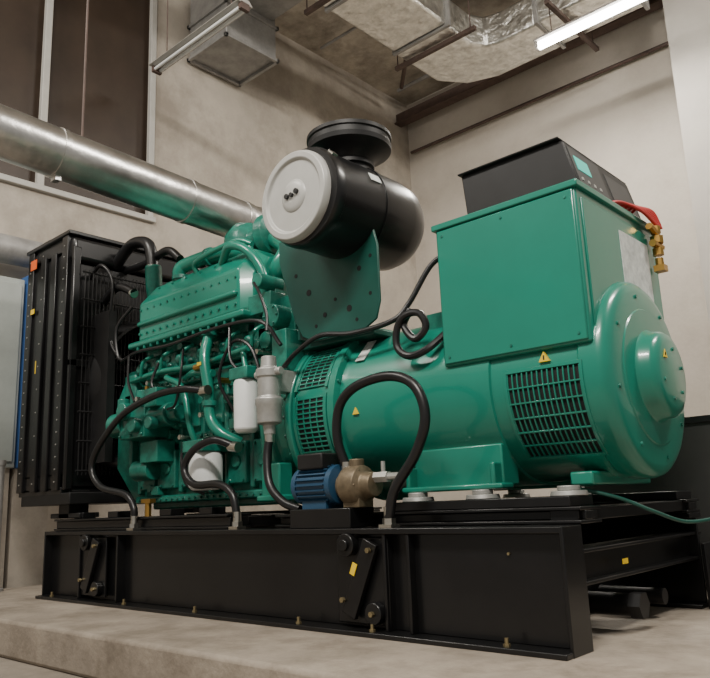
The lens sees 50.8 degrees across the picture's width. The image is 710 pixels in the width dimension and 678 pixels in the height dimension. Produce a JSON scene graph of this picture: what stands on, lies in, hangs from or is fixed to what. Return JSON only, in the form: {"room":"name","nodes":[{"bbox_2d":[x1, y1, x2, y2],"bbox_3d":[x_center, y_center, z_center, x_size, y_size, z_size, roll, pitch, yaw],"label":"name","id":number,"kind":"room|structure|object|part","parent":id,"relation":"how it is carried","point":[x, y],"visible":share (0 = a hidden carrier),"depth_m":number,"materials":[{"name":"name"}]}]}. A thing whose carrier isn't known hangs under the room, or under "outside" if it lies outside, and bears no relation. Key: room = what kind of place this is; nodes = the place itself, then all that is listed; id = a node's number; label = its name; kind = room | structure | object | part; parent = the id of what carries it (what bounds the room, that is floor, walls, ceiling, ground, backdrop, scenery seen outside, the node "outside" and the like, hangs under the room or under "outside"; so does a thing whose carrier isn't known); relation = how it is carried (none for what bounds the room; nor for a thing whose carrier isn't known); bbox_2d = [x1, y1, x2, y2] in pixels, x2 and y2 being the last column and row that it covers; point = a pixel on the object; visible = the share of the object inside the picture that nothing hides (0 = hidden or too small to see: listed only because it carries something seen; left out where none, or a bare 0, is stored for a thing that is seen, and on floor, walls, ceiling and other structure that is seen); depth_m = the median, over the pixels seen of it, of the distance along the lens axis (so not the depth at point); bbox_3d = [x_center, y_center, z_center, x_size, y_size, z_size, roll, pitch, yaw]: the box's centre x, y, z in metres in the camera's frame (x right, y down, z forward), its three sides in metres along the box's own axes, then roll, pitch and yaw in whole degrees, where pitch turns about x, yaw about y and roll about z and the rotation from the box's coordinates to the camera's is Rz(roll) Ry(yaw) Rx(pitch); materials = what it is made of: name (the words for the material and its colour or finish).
{"room":"mechanical room","nodes":[
{"label":"mechanical room","id":0,"kind":"room"},
{"bbox_2d":[0,657,85,677],"bbox_3d":[0.777,1.486,2.947,10.700,0.200,12.700,-13,-16,41],"label":"floor","id":1,"kind":"structure","parent":0,"point":[9,668],"depth_m":3.70,"materials":[{"name":"concrete"}]},
{"bbox_2d":[0,460,6,591],"bbox_3d":[-2.771,1.440,5.798,0.140,0.990,0.140,-13,-16,41],"label":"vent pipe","id":2,"kind":"object","parent":1,"relation":"on","point":[2,462],"visible":1,"depth_m":5.84,"materials":[{"name":"metal"}]},
{"bbox_2d":[0,276,24,587],"bbox_3d":[-3.556,0.760,5.846,0.365,2.800,1.670,-13,-16,41],"label":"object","id":3,"kind":"object","parent":1,"relation":"on","point":[11,289],"visible":0.99,"depth_m":6.38,"materials":[{"name":"grey paint"},{"name":"metal"}]},
{"bbox_2d":[3,276,47,588],"bbox_3d":[-2.859,0.865,6.570,0.410,2.850,0.310,-13,-16,41],"label":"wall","id":4,"kind":"structure","parent":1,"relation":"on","point":[26,527],"depth_m":6.32,"materials":[{"name":"blue paint"},{"name":"grey paint"},{"name":"metal"}]},
{"bbox_2d":[0,582,709,677],"bbox_3d":[1.275,1.358,3.389,9.500,0.200,3.220,-13,-16,41],"label":"concrete plinth","id":5,"kind":"object","parent":1,"relation":"on","point":[88,641],"visible":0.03,"depth_m":3.06,"materials":[{"name":"beige concrete"}]},
{"bbox_2d":[16,118,709,660],"bbox_3d":[-0.405,0.235,4.782,4.751,2.720,1.560,-13,-16,41],"label":"diesel generator","id":6,"kind":"object","parent":1,"relation":"on","point":[251,368],"visible":1,"depth_m":3.64,"materials":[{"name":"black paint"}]},
{"bbox_2d":[0,0,261,237],"bbox_3d":[-2.700,-3.184,3.923,0.427,4.591,6.206,-13,-16,41],"label":"exhaust pipe","id":7,"kind":"object","parent":6,"relation":"attached to","point":[28,142],"visible":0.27,"depth_m":4.65,"materials":[{"name":"silver metal"}]},
{"bbox_3d":[-1.878,-0.589,6.309,0.610,0.260,1.350,-13,-16,41],"label":"tank","id":8,"kind":"part","parent":6,"relation":"part of","materials":[{"name":"black metal"}]},
{"bbox_3d":[-0.161,0.715,3.615,0.290,0.205,0.192,-13,-16,41],"label":"motor","id":9,"kind":"part","parent":6,"relation":"part of","materials":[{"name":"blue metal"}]},
{"bbox_3d":[-0.023,-0.283,4.218,0.750,0.660,0.399,-13,-16,41],"label":"bracket plate","id":10,"kind":"part","parent":6,"relation":"part of","materials":[{"name":"green metal"}]},
{"bbox_2d":[282,147,424,270],"bbox_3d":[-0.010,-0.679,4.117,0.536,0.536,0.785,-13,-16,41],"label":"canister","id":11,"kind":"object","parent":6,"relation":"on","point":[365,212],"depth_m":3.89,"materials":[{"name":"black paint"}]},
{"bbox_3d":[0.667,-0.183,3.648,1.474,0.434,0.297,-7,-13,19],"label":"rating plate","id":12,"kind":"part","parent":6,"relation":"part of","materials":[{"name":"metal"}]},
{"bbox_3d":[0.945,-0.214,3.575,0.745,0.675,0.880,-13,-16,41],"label":"terminal box lid","id":13,"kind":"part","parent":6,"relation":"part of","materials":[{"name":"teal paint"}]},
{"bbox_2d":[585,415,709,581],"bbox_3d":[3.099,0.719,3.510,4.190,0.955,0.590,-13,-16,41],"label":"fuel tank","id":14,"kind":"object","parent":1,"relation":"on","point":[690,471],"visible":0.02,"depth_m":4.24,"materials":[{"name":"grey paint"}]},
{"bbox_2d":[662,0,709,326],"bbox_3d":[4.312,-1.256,8.148,0.940,7.100,0.700,-13,-16,41],"label":"wall","id":15,"kind":"structure","parent":1,"relation":"on","point":[687,22],"depth_m":8.39,"materials":[{"name":"white paint"}]},
{"bbox_2d":[410,41,668,153],"bbox_3d":[2.474,-3.356,10.611,4.260,0.050,0.050,-13,-16,41],"label":"flange","id":16,"kind":"object","parent":15,"relation":"attached to","point":[664,44],"visible":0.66,"depth_m":10.40,"materials":[{"name":"metal"}]},
{"bbox_2d":[0,0,429,531],"bbox_3d":[-3.235,-1.168,7.159,0.200,7.100,12.700,-13,-16,41],"label":"wall","id":17,"kind":"structure","parent":0,"point":[214,132],"depth_m":9.17,"materials":[{"name":"paint"}]},
{"bbox_2d":[0,233,43,267],"bbox_3d":[-4.515,-1.078,5.233,0.260,0.260,6.200,-13,-16,41],"label":"pipe","id":18,"kind":"object","parent":17,"relation":"attached to","point":[13,249],"visible":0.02,"depth_m":6.68,"materials":[{"name":"metal"}]},
{"bbox_2d":[0,0,149,213],"bbox_3d":[-3.697,-2.982,7.119,0.040,2.940,3.940,-13,-16,41],"label":"glass","id":19,"kind":"object","parent":17,"relation":"attached to","point":[116,89],"visible":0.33,"depth_m":7.96,"materials":[{"name":"glass"}]},
{"bbox_2d":[0,0,157,223],"bbox_3d":[-3.619,-2.997,7.042,0.080,3.010,4.030,-13,-16,41],"label":"frame","id":20,"kind":"object","parent":17,"relation":"attached to","point":[38,186],"visible":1,"depth_m":7.65,"materials":[{"name":"grey metal"}]},
{"bbox_2d":[394,0,662,127],"bbox_3d":[2.291,-3.889,10.622,4.360,0.180,0.170,-13,-16,41],"label":"web","id":21,"kind":"object","parent":17,"relation":"attached to","point":[462,91],"visible":0.7,"depth_m":10.86,"materials":[{"name":"metal"}]},
{"bbox_2d":[320,26,430,92],"bbox_3d":[1.564,-5.103,5.961,9.200,0.170,8.400,-13,-16,41],"label":"conduit","id":22,"kind":"object","parent":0,"point":[426,76],"depth_m":11.26,"materials":[{"name":"grey metal"}]},
{"bbox_2d":[275,0,520,105],"bbox_3d":[1.503,-5.417,5.593,10.700,0.150,9.700,-13,-16,41],"label":"ceiling","id":23,"kind":"structure","parent":0,"point":[357,53],"depth_m":10.66,"materials":[{"name":"concrete"}]},
{"bbox_2d":[149,0,251,75],"bbox_3d":[-1.568,-3.812,7.481,1.450,1.928,0.176,-13,-16,41],"label":"lamp","id":24,"kind":"object","parent":23,"relation":"hanging from","point":[238,8],"visible":1,"depth_m":7.23,"materials":[{"name":"white paint"}]},
{"bbox_2d":[187,0,301,86],"bbox_3d":[-1.232,-3.918,8.861,1.420,1.120,0.810,-13,-16,41],"label":"ventilation duct","id":25,"kind":"object","parent":23,"relation":"hanging from","point":[245,49],"visible":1,"depth_m":8.88,"materials":[{"name":"metal"}]},
{"bbox_2d":[304,0,649,82],"bbox_3d":[0.745,-4.299,7.885,2.800,0.990,5.300,-13,-16,41],"label":"air duct","id":26,"kind":"object","parent":23,"relation":"hanging from","point":[447,43],"visible":0.95,"depth_m":9.01,"materials":[{"name":"metal"}]},
{"bbox_2d":[533,0,644,50],"bbox_3d":[2.585,-4.097,8.300,1.400,1.348,0.176,-13,-16,41],"label":"lamp","id":27,"kind":"object","parent":23,"relation":"hanging from","point":[614,7],"visible":1,"depth_m":8.21,"materials":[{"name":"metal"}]},
{"bbox_2d":[399,60,406,88],"bbox_3d":[0.734,-4.288,9.477,2.543,0.330,2.642,-13,-16,41],"label":"ceiling pipe","id":28,"kind":"object","parent":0,"point":[403,74],"depth_m":10.91,"materials":[{"name":"metal"}]},
{"bbox_2d":[407,8,709,500],"bbox_3d":[4.925,-1.269,8.200,10.500,7.100,0.200,-13,-16,41],"label":"wall","id":29,"kind":"structure","parent":0,"point":[624,118],"depth_m":9.88,"materials":[{"name":"paint"}]}
]}

